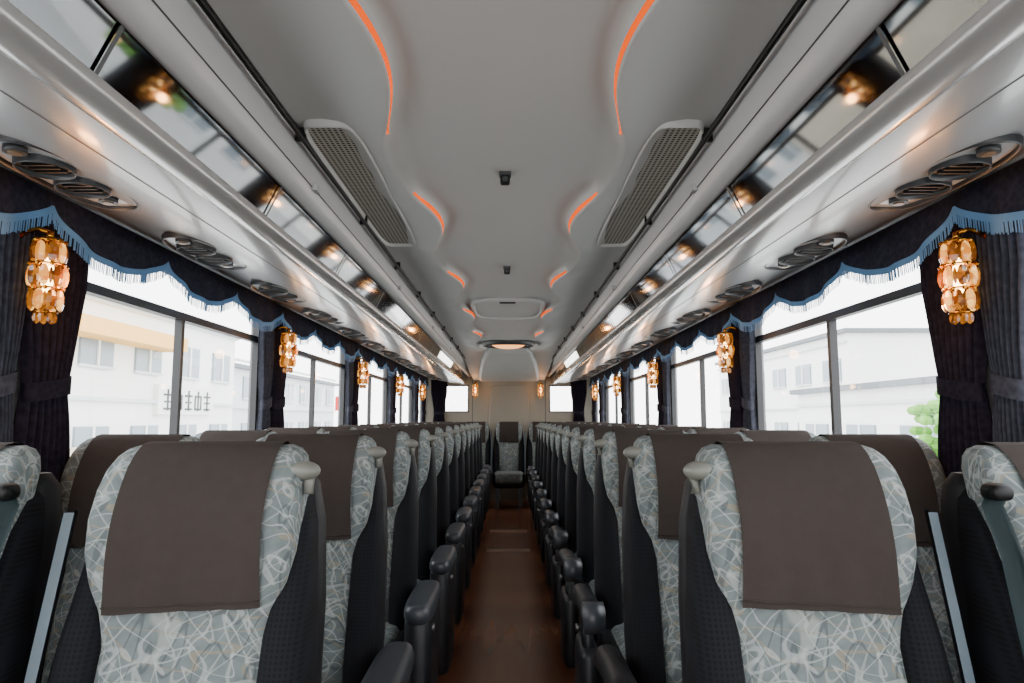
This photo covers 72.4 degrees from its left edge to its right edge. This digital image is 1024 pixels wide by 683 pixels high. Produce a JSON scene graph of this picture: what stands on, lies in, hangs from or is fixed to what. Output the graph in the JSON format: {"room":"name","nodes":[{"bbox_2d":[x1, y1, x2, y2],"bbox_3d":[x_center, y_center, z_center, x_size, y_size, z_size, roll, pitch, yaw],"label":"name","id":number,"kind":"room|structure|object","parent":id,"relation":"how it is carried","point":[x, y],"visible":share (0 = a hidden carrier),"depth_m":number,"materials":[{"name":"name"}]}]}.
{"room":"vehicle interior","nodes":[
{"label":"vehicle interior","id":0,"kind":"room"},
{"bbox_2d":[13,320,420,429],"bbox_3d":[-1.320,0.605,4.406,0.060,2.160,12.100,0,-6,0],"label":"wall","id":1,"kind":"structure","parent":0,"point":[15,394],"depth_m":5.43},
{"bbox_2d":[20,226,68,323],"bbox_3d":[-1.186,-0.168,1.756,0.134,0.248,0.090,0,-6,0],"label":"wall lamp","id":2,"kind":"object","parent":1,"relation":"attached to","point":[49,277],"visible":0.99,"depth_m":1.73,"materials":[{"name":"gold metal"}]},
{"bbox_2d":[86,271,258,433],"bbox_3d":[-1.310,0.150,2.736,0.030,0.860,1.700,0,-6,0],"label":"window","id":3,"kind":"structure","parent":1,"relation":"in","point":[180,318],"depth_m":2.73,"materials":[{"name":"grey metal"}]},
{"bbox_2d":[0,0,470,383],"bbox_3d":[-0.911,-0.163,4.492,0.754,0.293,12.100,0,-6,0],"label":"luggage rack","id":4,"kind":"object","parent":1,"relation":"attached to","point":[156,103],"visible":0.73,"depth_m":1.50,"materials":[{"name":"plastic"}]},
{"bbox_2d":[0,134,138,210],"bbox_3d":[-1.010,-0.371,1.597,0.170,0.024,0.470,0,-6,0],"label":"console","id":5,"kind":"object","parent":4,"relation":"attached to","point":[56,175],"visible":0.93,"depth_m":1.56,"materials":[{"name":"grey plastic"}]},
{"bbox_2d":[161,232,246,269],"bbox_3d":[-1.012,-0.290,2.328,0.170,0.024,0.470,0,-6,0],"label":"console","id":6,"kind":"object","parent":4,"relation":"attached to","point":[184,245],"visible":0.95,"depth_m":2.26,"materials":[{"name":"grey plastic"}]},
{"bbox_2d":[0,166,428,388],"bbox_3d":[-1.222,-0.021,4.470,0.021,0.181,11.889,0,-6,0],"label":"curtain valance","id":7,"kind":"object","parent":4,"relation":"attached to","point":[106,242],"visible":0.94,"depth_m":2.32,"materials":[{"name":"fabric"}]},
{"bbox_2d":[0,219,35,441],"bbox_3d":[-1.249,0.009,1.706,0.052,0.835,0.180,0,-6,0],"label":"window curtain","id":8,"kind":"object","parent":7,"relation":"hanging from","point":[14,251],"visible":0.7,"depth_m":1.72,"materials":[{"name":"fabric"}]},
{"bbox_2d":[13,213,88,482],"bbox_3d":[-1.250,0.030,1.895,0.052,0.835,0.280,0,-6,0],"label":"window curtain","id":9,"kind":"object","parent":7,"relation":"hanging from","point":[47,350],"visible":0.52,"depth_m":1.88,"materials":[{"name":"fabric"}]},
{"bbox_2d":[256,325,274,429],"bbox_3d":[-1.254,0.215,3.574,0.052,0.835,0.180,0,-6,0],"label":"window curtain","id":10,"kind":"object","parent":7,"relation":"hanging from","point":[266,340],"visible":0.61,"depth_m":3.53,"materials":[{"name":"fabric"}]},
{"bbox_2d":[270,319,287,427],"bbox_3d":[-1.255,0.235,3.763,0.052,0.835,0.280,0,-6,0],"label":"window curtain","id":11,"kind":"object","parent":7,"relation":"hanging from","point":[279,378],"visible":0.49,"depth_m":3.71,"materials":[{"name":"fabric"}]},
{"bbox_2d":[345,357,353,424],"bbox_3d":[-1.260,0.420,5.443,0.052,0.835,0.180,0,-6,0],"label":"window curtain","id":12,"kind":"object","parent":7,"relation":"hanging from","point":[349,366],"visible":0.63,"depth_m":5.39,"materials":[{"name":"fabric"}]},
{"bbox_2d":[352,353,360,424],"bbox_3d":[-1.260,0.441,5.632,0.052,0.835,0.280,0,-6,0],"label":"window curtain","id":13,"kind":"object","parent":7,"relation":"hanging from","point":[356,385],"visible":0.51,"depth_m":5.59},
{"bbox_2d":[388,369,393,423],"bbox_3d":[-1.265,0.626,7.312,0.052,0.835,0.180,0,-6,0],"label":"window curtain","id":14,"kind":"object","parent":7,"relation":"hanging from","point":[390,378],"visible":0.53,"depth_m":7.25,"materials":[{"name":"fabric"}]},
{"bbox_2d":[392,370,396,422],"bbox_3d":[-1.266,0.646,7.501,0.052,0.835,0.280,0,-6,0],"label":"window curtain","id":15,"kind":"object","parent":7,"relation":"hanging from","point":[395,375],"visible":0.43,"depth_m":7.47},
{"bbox_2d":[413,379,416,421],"bbox_3d":[-1.271,0.831,9.181,0.052,0.835,0.180,0,-6,0],"label":"window curtain","id":16,"kind":"object","parent":7,"relation":"hanging from","point":[414,385],"visible":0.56,"depth_m":9.12,"materials":[{"name":"fabric"}]},
{"bbox_2d":[250,280,305,302],"bbox_3d":[-1.014,-0.210,3.058,0.170,0.024,0.470,0,-6,0],"label":"console","id":17,"kind":"object","parent":4,"relation":"attached to","point":[267,289],"visible":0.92,"depth_m":2.99,"materials":[{"name":"grey plastic"}]},
{"bbox_2d":[303,309,343,323],"bbox_3d":[-1.016,-0.130,3.789,0.170,0.024,0.470,0,-6,0],"label":"console","id":18,"kind":"object","parent":4,"relation":"attached to","point":[316,315],"visible":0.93,"depth_m":3.72,"materials":[{"name":"grey plastic"}]},
{"bbox_2d":[337,327,369,338],"bbox_3d":[-1.018,-0.049,4.519,0.170,0.024,0.470,0,-6,0],"label":"console","id":19,"kind":"object","parent":4,"relation":"attached to","point":[347,332],"visible":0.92,"depth_m":4.43,"materials":[{"name":"grey plastic"}]},
{"bbox_2d":[362,341,388,348],"bbox_3d":[-1.020,0.031,5.250,0.170,0.024,0.470,0,-6,0],"label":"console","id":20,"kind":"object","parent":4,"relation":"attached to","point":[370,344],"visible":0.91,"depth_m":5.16,"materials":[{"name":"grey plastic"}]},
{"bbox_2d":[275,326,297,372],"bbox_3d":[-1.192,0.042,3.664,0.134,0.248,0.090,0,-6,0],"label":"wall lamp","id":21,"kind":"object","parent":1,"relation":"attached to","point":[289,340],"visible":0.99,"depth_m":3.64,"materials":[{"name":"glass"}]},
{"bbox_2d":[296,335,345,426],"bbox_3d":[-1.315,0.356,4.605,0.030,0.860,1.700,0,-6,0],"label":"window","id":22,"kind":"structure","parent":1,"relation":"in","point":[313,359],"depth_m":4.63,"materials":[{"name":"grey metal"}]},
{"bbox_2d":[355,357,368,387],"bbox_3d":[-1.197,0.247,5.533,0.134,0.248,0.090,0,-6,0],"label":"wall lamp","id":23,"kind":"object","parent":1,"relation":"attached to","point":[363,365],"visible":0.98,"depth_m":5.51,"materials":[{"name":"glass"}]},
{"bbox_2d":[361,360,387,423],"bbox_3d":[-1.321,0.561,6.474,0.030,0.860,1.700,0,-6,0],"label":"window","id":24,"kind":"structure","parent":1,"relation":"in","point":[371,376],"depth_m":6.85,"materials":[{"name":"grey metal"}]},
{"bbox_2d":[395,373,404,395],"bbox_3d":[-1.202,0.453,7.401,0.134,0.248,0.090,0,-6,0],"label":"wall lamp","id":25,"kind":"object","parent":1,"relation":"attached to","point":[399,385],"visible":1,"depth_m":7.38,"materials":[{"name":"glass"}]},
{"bbox_2d":[397,379,411,422],"bbox_3d":[-1.326,0.767,8.342,0.030,0.860,1.700,0,-6,0],"label":"window","id":26,"kind":"structure","parent":1,"relation":"in","point":[405,386],"depth_m":9.14,"materials":[{"name":"grey metal"}]},
{"bbox_2d":[207,0,796,379],"bbox_3d":[-0.028,-0.173,4.496,1.054,0.184,12.100,0,-6,0],"label":"ceiling","id":27,"kind":"structure","parent":0,"point":[444,97],"depth_m":1.66,"materials":[{"name":"plastic"}]},
{"bbox_2d":[304,119,414,246],"bbox_3d":[-0.469,-0.480,2.365,0.152,0.024,1.240,0,-6,0],"label":"ceiling vent","id":28,"kind":"object","parent":27,"relation":"in","point":[329,139],"visible":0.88,"depth_m":2.15,"materials":[{"name":"plastic"}]},
{"bbox_2d":[499,171,510,184],"bbox_3d":[-0.021,-0.503,2.145,0.036,0.045,0.038,0,-6,0],"label":"ceiling camera","id":29,"kind":"object","parent":27,"relation":"attached to","point":[504,176],"depth_m":2.13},
{"bbox_2d":[470,298,544,319],"bbox_3d":[-0.029,-0.217,4.803,0.500,0.022,0.840,0,-6,0],"label":"hatch","id":30,"kind":"object","parent":27,"relation":"attached to","point":[482,308],"visible":0.98,"depth_m":4.76,"materials":[{"name":"plastic"}]},
{"bbox_2d":[482,340,534,348],"bbox_3d":[-0.035,0.024,6.939,0.520,0.100,0.400,0,-6,0],"label":"dome lamp","id":31,"kind":"object","parent":27,"relation":"attached to","point":[503,344],"depth_m":6.80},
{"bbox_2d":[479,348,538,380],"bbox_3d":[-0.041,0.330,8.892,0.880,0.204,2.850,0,-6,0],"label":"air duct","id":32,"kind":"object","parent":27,"relation":"attached to","point":[497,364],"visible":0.98,"depth_m":8.57,"materials":[{"name":"plastic"}]},
{"bbox_2d":[597,119,703,246],"bbox_3d":[0.425,-0.480,2.368,0.152,0.024,1.240,0,-6,0],"label":"ceiling vent","id":33,"kind":"object","parent":27,"relation":"in","point":[669,154],"visible":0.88,"depth_m":2.16,"materials":[{"name":"plastic"}]},
{"bbox_2d":[438,500,574,682],"bbox_3d":[-0.028,1.709,4.289,2.660,0.060,12.100,0,-6,0],"label":"floor","id":34,"kind":"structure","parent":0,"point":[508,631],"depth_m":4.27,"materials":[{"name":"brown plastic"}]},
{"bbox_2d":[0,442,62,682],"bbox_3d":[-1.047,0.736,0.993,0.454,1.155,0.711,0,-6,0],"label":"seat","id":35,"kind":"object","parent":34,"relation":"on","point":[31,510],"visible":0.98,"depth_m":1.25,"materials":[{"name":"grey fabric"}]},
{"bbox_2d":[39,434,199,682],"bbox_3d":[-1.049,0.813,1.694,0.454,1.155,0.711,0,-6,0],"label":"seat","id":36,"kind":"object","parent":34,"relation":"on","point":[86,467],"visible":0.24,"depth_m":1.89,"materials":[{"name":"grey fabric"}]},
{"bbox_2d":[24,441,325,682],"bbox_3d":[-0.529,0.742,1.055,0.578,1.155,0.708,0,-6,0],"label":"seat","id":37,"kind":"object","parent":34,"relation":"on","point":[205,561],"visible":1,"depth_m":1.24,"materials":[{"name":"grey fabric"}]},
{"bbox_2d":[194,430,277,440],"bbox_3d":[-1.051,0.890,2.395,0.454,1.155,0.711,0,-6,0],"label":"seat","id":38,"kind":"object","parent":34,"relation":"on","point":[208,435],"visible":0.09,"depth_m":2.67,"materials":[{"name":"grey fabric"}]},
{"bbox_2d":[265,428,325,433],"bbox_3d":[-1.053,0.967,3.095,0.454,1.155,0.711,0,-6,0],"label":"seat","id":39,"kind":"object","parent":34,"relation":"on","point":[277,430],"visible":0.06,"depth_m":3.38,"materials":[{"name":"grey fabric"}]},
{"bbox_2d":[307,426,357,431],"bbox_3d":[-1.055,1.044,3.796,0.454,1.155,0.711,0,-6,0],"label":"seat","id":40,"kind":"object","parent":34,"relation":"on","point":[327,428],"visible":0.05,"depth_m":4.09,"materials":[{"name":"grey fabric"}]},
{"bbox_2d":[257,434,413,682],"bbox_3d":[-0.531,0.819,1.756,0.578,1.155,0.708,0,-6,0],"label":"seat","id":41,"kind":"object","parent":34,"relation":"on","point":[352,478],"visible":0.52,"depth_m":1.92,"materials":[{"name":"grey fabric"}]},
{"bbox_2d":[323,430,440,682],"bbox_3d":[-0.533,0.896,2.456,0.578,1.155,0.708,0,-6,0],"label":"seat","id":42,"kind":"object","parent":34,"relation":"on","point":[412,608],"visible":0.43,"depth_m":2.55,"materials":[{"name":"grey fabric"}]},
{"bbox_2d":[363,428,455,674],"bbox_3d":[-0.536,0.974,3.157,0.578,1.155,0.708,0,-6,0],"label":"seat","id":43,"kind":"object","parent":34,"relation":"on","point":[434,563],"visible":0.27,"depth_m":3.21,"materials":[{"name":"grey fabric"}]},
{"bbox_2d":[388,426,465,624],"bbox_3d":[-0.538,1.051,3.858,0.578,1.155,0.708,0,-6,0],"label":"seat","id":44,"kind":"object","parent":34,"relation":"on","point":[453,534],"visible":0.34,"depth_m":3.92,"materials":[{"name":"grey fabric"}]},
{"bbox_2d":[408,425,472,589],"bbox_3d":[-0.540,1.128,4.559,0.578,1.155,0.708,0,-6,0],"label":"seat","id":45,"kind":"object","parent":34,"relation":"on","point":[464,514],"visible":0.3,"depth_m":4.63,"materials":[{"name":"grey fabric"}]},
{"bbox_2d":[421,424,477,565],"bbox_3d":[-0.542,1.205,5.259,0.578,1.155,0.708,0,-6,0],"label":"seat","id":46,"kind":"object","parent":34,"relation":"on","point":[471,501],"visible":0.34,"depth_m":5.34,"materials":[{"name":"grey fabric"}]},
{"bbox_2d":[439,423,484,532],"bbox_3d":[-0.546,1.359,6.661,0.578,1.155,0.708,0,-6,0],"label":"seat","id":47,"kind":"object","parent":34,"relation":"on","point":[479,482],"visible":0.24,"depth_m":6.75,"materials":[{"name":"grey fabric"}]},
{"bbox_2d":[455,424,481,546],"bbox_3d":[-0.544,1.282,5.960,0.578,1.155,0.708,0,-6,0],"label":"seat","id":48,"kind":"object","parent":34,"relation":"on","point":[475,490],"visible":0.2,"depth_m":6.03,"materials":[{"name":"grey fabric"}]},
{"bbox_2d":[451,422,488,511],"bbox_3d":[-0.550,1.513,8.062,0.578,1.155,0.708,0,-6,0],"label":"seat","id":49,"kind":"object","parent":34,"relation":"on","point":[486,471],"visible":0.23,"depth_m":8.16,"materials":[{"name":"grey fabric"}]},
{"bbox_2d":[466,423,486,520],"bbox_3d":[-0.548,1.436,7.362,0.578,1.155,0.708,0,-6,0],"label":"seat","id":50,"kind":"object","parent":34,"relation":"on","point":[483,476],"visible":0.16,"depth_m":7.45,"materials":[{"name":"grey fabric"}]},
{"bbox_2d":[473,422,490,504],"bbox_3d":[-0.552,1.590,8.763,0.578,1.155,0.708,0,-6,0],"label":"seat","id":51,"kind":"object","parent":34,"relation":"on","point":[488,467],"visible":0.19,"depth_m":8.84,"materials":[{"name":"grey fabric"}]},
{"bbox_2d":[477,422,491,482],"bbox_3d":[-0.510,1.693,9.702,0.466,1.155,0.700,0,-6,0],"label":"seat","id":52,"kind":"object","parent":34,"relation":"on","point":[485,431],"visible":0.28,"depth_m":9.87,"materials":[{"name":"grey fabric"}]},
{"bbox_2d":[486,530,529,551],"bbox_3d":[-0.036,1.969,6.946,0.400,0.004,1.240,0,-6,0],"label":"trim","id":53,"kind":"structure","parent":34,"relation":"on","point":[487,550],"depth_m":6.43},
{"bbox_2d":[492,422,525,507],"bbox_3d":[-0.040,1.694,9.703,0.466,1.155,0.700,0,-6,0],"label":"seat","id":54,"kind":"object","parent":34,"relation":"on","point":[509,449],"visible":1,"depth_m":9.79,"materials":[{"name":"grey fabric"}]},
{"bbox_2d":[526,422,540,483],"bbox_3d":[0.430,1.694,9.704,0.466,1.155,0.700,0,-6,0],"label":"seat","id":55,"kind":"object","parent":34,"relation":"on","point":[531,435],"visible":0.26,"depth_m":9.86,"materials":[{"name":"grey fabric"}]},
{"bbox_2d":[527,422,543,503],"bbox_3d":[0.469,1.590,8.765,0.572,1.155,0.700,0,-6,0],"label":"seat","id":56,"kind":"object","parent":34,"relation":"on","point":[537,429],"visible":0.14,"depth_m":8.85,"materials":[{"name":"grey fabric"}]},
{"bbox_2d":[530,423,550,520],"bbox_3d":[0.473,1.436,7.364,0.572,1.155,0.700,0,-6,0],"label":"seat","id":57,"kind":"object","parent":34,"relation":"on","point":[539,477],"visible":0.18,"depth_m":7.44,"materials":[{"name":"grey fabric"}]},
{"bbox_2d":[533,423,555,531],"bbox_3d":[0.475,1.359,6.663,0.572,1.155,0.700,0,-6,0],"label":"seat","id":58,"kind":"object","parent":34,"relation":"on","point":[536,484],"visible":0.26,"depth_m":6.75,"materials":[{"name":"grey fabric"}]},
{"bbox_2d":[529,422,566,511],"bbox_3d":[0.471,1.513,8.064,0.572,1.155,0.700,0,-6,0],"label":"seat","id":59,"kind":"object","parent":34,"relation":"on","point":[532,472],"visible":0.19,"depth_m":8.18,"materials":[{"name":"grey fabric"}]},
{"bbox_2d":[535,423,584,545],"bbox_3d":[0.477,1.282,5.962,0.572,1.155,0.700,0,-6,0],"label":"seat","id":60,"kind":"object","parent":34,"relation":"on","point":[546,493],"visible":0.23,"depth_m":6.05,"materials":[{"name":"grey fabric"}]},
{"bbox_2d":[539,424,594,563],"bbox_3d":[0.479,1.205,5.261,0.572,1.155,0.700,0,-6,0],"label":"seat","id":61,"kind":"object","parent":34,"relation":"on","point":[545,503],"visible":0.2,"depth_m":5.34,"materials":[{"name":"grey fabric"}]},
{"bbox_2d":[543,425,607,586],"bbox_3d":[0.481,1.128,4.560,0.572,1.155,0.700,0,-6,0],"label":"seat","id":62,"kind":"object","parent":34,"relation":"on","point":[552,518],"visible":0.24,"depth_m":4.64,"materials":[{"name":"grey fabric"}]},
{"bbox_2d":[549,426,626,631],"bbox_3d":[0.483,1.051,3.860,0.572,1.155,0.700,0,-6,0],"label":"seat","id":63,"kind":"object","parent":34,"relation":"on","point":[567,538],"visible":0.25,"depth_m":3.93,"materials":[{"name":"grey fabric"}]},
{"bbox_2d":[558,428,650,682],"bbox_3d":[0.486,0.974,3.159,0.572,1.155,0.700,0,-6,0],"label":"seat","id":64,"kind":"object","parent":34,"relation":"on","point":[580,569],"visible":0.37,"depth_m":3.21,"materials":[{"name":"grey fabric"}]},
{"bbox_2d":[571,430,688,682],"bbox_3d":[0.488,0.897,2.458,0.572,1.155,0.700,0,-6,0],"label":"seat","id":65,"kind":"object","parent":34,"relation":"on","point":[601,613],"visible":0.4,"depth_m":2.55,"materials":[{"name":"grey fabric"}]},
{"bbox_2d":[636,425,676,429],"bbox_3d":[1.000,1.122,4.503,0.454,1.155,0.711,0,-6,0],"label":"seat","id":66,"kind":"object","parent":34,"relation":"on","point":[652,427],"visible":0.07,"depth_m":4.79,"materials":[{"name":"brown fabric"}]},
{"bbox_2d":[593,434,752,682],"bbox_3d":[0.490,0.820,1.757,0.572,1.155,0.700,0,-6,0],"label":"seat","id":67,"kind":"object","parent":34,"relation":"on","point":[654,479],"visible":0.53,"depth_m":1.92,"materials":[{"name":"grey fabric"}]},
{"bbox_2d":[657,426,706,431],"bbox_3d":[1.002,1.044,3.802,0.454,1.155,0.711,0,-6,0],"label":"seat","id":68,"kind":"object","parent":34,"relation":"on","point":[683,428],"visible":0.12,"depth_m":4.09,"materials":[{"name":"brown fabric"}]},
{"bbox_2d":[687,428,747,433],"bbox_3d":[1.005,0.967,3.101,0.454,1.155,0.711,0,-6,0],"label":"seat","id":69,"kind":"object","parent":34,"relation":"on","point":[694,430],"visible":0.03,"depth_m":3.38,"materials":[{"name":"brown fabric"}]},
{"bbox_2d":[733,430,815,440],"bbox_3d":[1.007,0.890,2.401,0.454,1.155,0.711,0,-6,0],"label":"seat","id":70,"kind":"object","parent":34,"relation":"on","point":[755,435],"visible":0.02,"depth_m":2.68,"materials":[{"name":"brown fabric"}]},
{"bbox_2d":[678,441,974,682],"bbox_3d":[0.492,0.743,1.057,0.572,1.155,0.700,0,-6,0],"label":"seat","id":71,"kind":"object","parent":34,"relation":"on","point":[797,562],"visible":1,"depth_m":1.24,"materials":[{"name":"grey fabric"}]},
{"bbox_2d":[809,434,961,682],"bbox_3d":[1.009,0.813,1.700,0.454,1.155,0.711,0,-6,0],"label":"seat","id":72,"kind":"object","parent":34,"relation":"on","point":[918,467],"visible":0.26,"depth_m":1.89,"materials":[{"name":"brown fabric"}]},
{"bbox_2d":[939,442,1023,682],"bbox_3d":[1.011,0.736,0.999,0.454,1.155,0.711,0,-6,0],"label":"seat","id":73,"kind":"object","parent":34,"relation":"on","point":[981,521],"visible":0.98,"depth_m":1.23,"materials":[{"name":"grey fabric"}]},
{"bbox_2d":[425,376,592,499],"bbox_3d":[-0.045,1.280,10.443,2.660,2.260,0.080,0,-6,0],"label":"wall","id":74,"kind":"structure","parent":0,"point":[495,402],"depth_m":10.45,"materials":[{"name":"plastic"}]},
{"bbox_2d":[431,379,446,421],"bbox_3d":[-1.085,0.965,10.394,0.240,0.835,0.060,0,-6,0],"label":"window curtain","id":75,"kind":"object","parent":74,"relation":"hanging from","point":[438,388],"visible":0.8,"depth_m":10.41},
{"bbox_2d":[571,379,586,421],"bbox_3d":[0.995,0.965,10.400,0.240,0.835,0.060,0,-6,0],"label":"window curtain","id":76,"kind":"object","parent":74,"relation":"hanging from","point":[578,388],"visible":0.82,"depth_m":10.41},
{"bbox_2d":[597,320,992,429],"bbox_3d":[1.264,0.606,4.414,0.060,2.160,12.100,0,-6,0],"label":"wall","id":77,"kind":"structure","parent":0,"point":[989,394],"depth_m":5.44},
{"bbox_2d":[605,378,617,422],"bbox_3d":[1.248,0.768,8.350,0.030,0.860,1.700,0,-6,0],"label":"window","id":78,"kind":"structure","parent":77,"relation":"in","point":[607,387],"depth_m":9.08,"materials":[{"name":"black metal"}]},
{"bbox_2d":[612,373,622,395],"bbox_3d":[1.130,0.454,7.408,0.134,0.248,0.090,0,-6,0],"label":"wall lamp","id":79,"kind":"object","parent":77,"relation":"attached to","point":[616,385],"visible":0.98,"depth_m":7.38,"materials":[{"name":"glass"}]},
{"bbox_2d":[629,366,654,423],"bbox_3d":[1.253,0.562,6.481,0.030,0.860,1.700,0,-6,0],"label":"window","id":80,"kind":"structure","parent":77,"relation":"in","point":[642,376],"depth_m":6.90,"materials":[{"name":"black metal"}]},
{"bbox_2d":[647,357,660,388],"bbox_3d":[1.135,0.248,5.539,0.134,0.248,0.090,0,-6,0],"label":"wall lamp","id":81,"kind":"object","parent":77,"relation":"attached to","point":[652,375],"visible":0.99,"depth_m":5.51,"materials":[{"name":"glass"}]},
{"bbox_2d":[670,335,722,426],"bbox_3d":[1.259,0.356,4.612,0.030,0.860,1.700,0,-6,0],"label":"window","id":82,"kind":"structure","parent":77,"relation":"in","point":[701,359],"depth_m":4.67,"materials":[{"name":"black metal"}]},
{"bbox_2d":[716,326,738,372],"bbox_3d":[1.141,0.043,3.671,0.134,0.248,0.090,0,-6,0],"label":"wall lamp","id":83,"kind":"object","parent":77,"relation":"attached to","point":[724,340],"visible":0.99,"depth_m":3.65,"materials":[{"name":"glass"}]},
{"bbox_2d":[547,0,1023,383],"bbox_3d":[0.855,-0.163,4.497,0.754,0.293,12.100,0,-6,0],"label":"luggage rack","id":84,"kind":"object","parent":77,"relation":"attached to","point":[848,104],"visible":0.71,"depth_m":1.48,"materials":[{"name":"plastic"}]},
{"bbox_2d":[627,341,653,348],"bbox_3d":[0.960,0.032,5.256,0.170,0.024,0.470,0,-6,0],"label":"console","id":85,"kind":"object","parent":84,"relation":"attached to","point":[645,344],"visible":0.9,"depth_m":5.16,"materials":[{"name":"grey plastic"}]},
{"bbox_2d":[646,327,677,338],"bbox_3d":[0.962,-0.049,4.525,0.170,0.024,0.470,0,-6,0],"label":"console","id":86,"kind":"object","parent":84,"relation":"attached to","point":[666,332],"visible":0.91,"depth_m":4.44,"materials":[{"name":"grey plastic"}]},
{"bbox_2d":[671,309,710,323],"bbox_3d":[0.964,-0.129,3.795,0.170,0.024,0.470,0,-6,0],"label":"console","id":87,"kind":"object","parent":84,"relation":"attached to","point":[698,315],"visible":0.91,"depth_m":3.73,"materials":[{"name":"grey plastic"}]},
{"bbox_2d":[707,281,761,302],"bbox_3d":[0.966,-0.209,3.064,0.170,0.024,0.470,0,-6,0],"label":"console","id":88,"kind":"object","parent":84,"relation":"attached to","point":[745,289],"visible":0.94,"depth_m":3.00,"materials":[{"name":"grey plastic"}]},
{"bbox_2d":[764,233,847,269],"bbox_3d":[0.968,-0.290,2.333,0.170,0.024,0.470,0,-6,0],"label":"console","id":89,"kind":"object","parent":84,"relation":"attached to","point":[824,246],"visible":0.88,"depth_m":2.27,"materials":[{"name":"grey plastic"}]},
{"bbox_2d":[589,158,1023,387],"bbox_3d":[1.167,-0.020,4.477,0.021,0.181,11.889,0,-6,0],"label":"curtain valance","id":90,"kind":"object","parent":84,"relation":"attached to","point":[997,198],"visible":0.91,"depth_m":2.25,"materials":[{"name":"fabric"}]},
{"bbox_2d":[600,381,604,421],"bbox_3d":[1.187,0.832,9.188,0.052,0.835,0.180,0,-6,0],"label":"window curtain","id":91,"kind":"object","parent":90,"relation":"hanging from","point":[602,411],"visible":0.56,"depth_m":9.13,"materials":[{"name":"fabric"}]},
{"bbox_2d":[620,370,624,422],"bbox_3d":[1.192,0.647,7.508,0.052,0.835,0.280,0,-6,0],"label":"window curtain","id":92,"kind":"object","parent":90,"relation":"hanging from","point":[621,375],"visible":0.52,"depth_m":7.47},
{"bbox_2d":[623,369,628,423],"bbox_3d":[1.193,0.626,7.319,0.052,0.835,0.180,0,-6,0],"label":"window curtain","id":93,"kind":"object","parent":90,"relation":"hanging from","point":[625,378],"visible":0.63,"depth_m":7.26,"materials":[{"name":"fabric"}]},
{"bbox_2d":[655,352,663,424],"bbox_3d":[1.198,0.442,5.639,0.052,0.835,0.280,0,-6,0],"label":"window curtain","id":94,"kind":"object","parent":90,"relation":"hanging from","point":[659,385],"visible":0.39,"depth_m":5.60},
{"bbox_2d":[662,356,670,424],"bbox_3d":[1.198,0.421,5.450,0.052,0.835,0.180,0,-6,0],"label":"window curtain","id":95,"kind":"object","parent":90,"relation":"hanging from","point":[666,364],"visible":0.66,"depth_m":5.39,"materials":[{"name":"fabric"}]},
{"bbox_2d":[726,320,743,427],"bbox_3d":[1.203,0.236,3.770,0.052,0.835,0.280,0,-6,0],"label":"window curtain","id":96,"kind":"object","parent":90,"relation":"hanging from","point":[734,378],"visible":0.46,"depth_m":3.72,"materials":[{"name":"fabric"}]},
{"bbox_2d":[739,326,756,429],"bbox_3d":[1.204,0.215,3.581,0.052,0.835,0.180,0,-6,0],"label":"window curtain","id":97,"kind":"object","parent":90,"relation":"hanging from","point":[746,339],"visible":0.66,"depth_m":3.54,"materials":[{"name":"fabric"}]},
{"bbox_2d":[919,217,992,478],"bbox_3d":[1.208,0.031,1.902,0.052,0.835,0.280,0,-6,0],"label":"window curtain","id":98,"kind":"object","parent":90,"relation":"hanging from","point":[960,355],"visible":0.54,"depth_m":1.89,"materials":[{"name":"fabric"}]},
{"bbox_2d":[971,219,1023,441],"bbox_3d":[1.209,0.010,1.713,0.052,0.835,0.180,0,-6,0],"label":"window curtain","id":99,"kind":"object","parent":90,"relation":"hanging from","point":[1000,257],"visible":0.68,"depth_m":1.70,"materials":[{"name":"fabric"}]},
{"bbox_2d":[868,134,1023,210],"bbox_3d":[0.971,-0.370,1.603,0.170,0.024,0.470,0,-6,0],"label":"console","id":100,"kind":"object","parent":84,"relation":"attached to","point":[948,176],"visible":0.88,"depth_m":1.54,"materials":[{"name":"grey plastic"}]},
{"bbox_2d":[755,270,921,433],"bbox_3d":[1.264,0.151,2.744,0.030,0.860,1.700,0,-6,0],"label":"window","id":101,"kind":"structure","parent":77,"relation":"in","point":[830,319],"depth_m":2.74,"materials":[{"name":"black metal"}]},
{"bbox_2d":[937,227,986,324],"bbox_3d":[1.146,-0.167,1.762,0.134,0.248,0.090,0,-6,0],"label":"wall lamp","id":102,"kind":"object","parent":77,"relation":"attached to","point":[956,255],"visible":1,"depth_m":1.74,"materials":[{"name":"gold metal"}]},
{"label":"outside","id":103,"kind":"structure","parent":0,"visible":0},
{"bbox_3d":[-0.087,5.219,24.577,120.000,0.100,130.000,0,-6,0],"label":"ground","id":104,"kind":"structure","parent":103,"visible":0},
{"bbox_2d":[68,294,240,455],"bbox_3d":[-16.733,1.809,23.394,9.300,6.420,19.600,0,-6,0],"label":"building","id":105,"kind":"structure","parent":104,"relation":"on","point":[121,372],"depth_m":24.30,"materials":[{"name":"paint"}]},
{"bbox_2d":[232,358,338,429],"bbox_3d":[-19.153,4.780,47.205,8.600,5.720,25.600,0,-6,0],"label":"building","id":106,"kind":"structure","parent":104,"relation":"on","point":[296,409],"depth_m":48.99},
{"bbox_2d":[714,328,936,429],"bbox_3d":[21.844,4.157,48.399,8.600,7.220,23.600,0,-6,0],"label":"building","id":107,"kind":"structure","parent":104,"relation":"on","point":[865,355],"depth_m":38.08,"materials":[{"name":"paint"}]},
{"bbox_2d":[789,376,937,437],"bbox_3d":[17.904,3.604,27.825,8.600,3.820,12.600,0,-6,0],"label":"building","id":108,"kind":"structure","parent":104,"relation":"on","point":[879,407],"depth_m":27.07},
{"bbox_2d":[906,390,939,456],"bbox_3d":[10.494,2.553,16.075,2.413,3.340,2.364,0,-6,0],"label":"street tree","id":109,"kind":"object","parent":104,"relation":"on","point":[923,413],"visible":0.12,"depth_m":16.46,"materials":[{"name":"green plant"}]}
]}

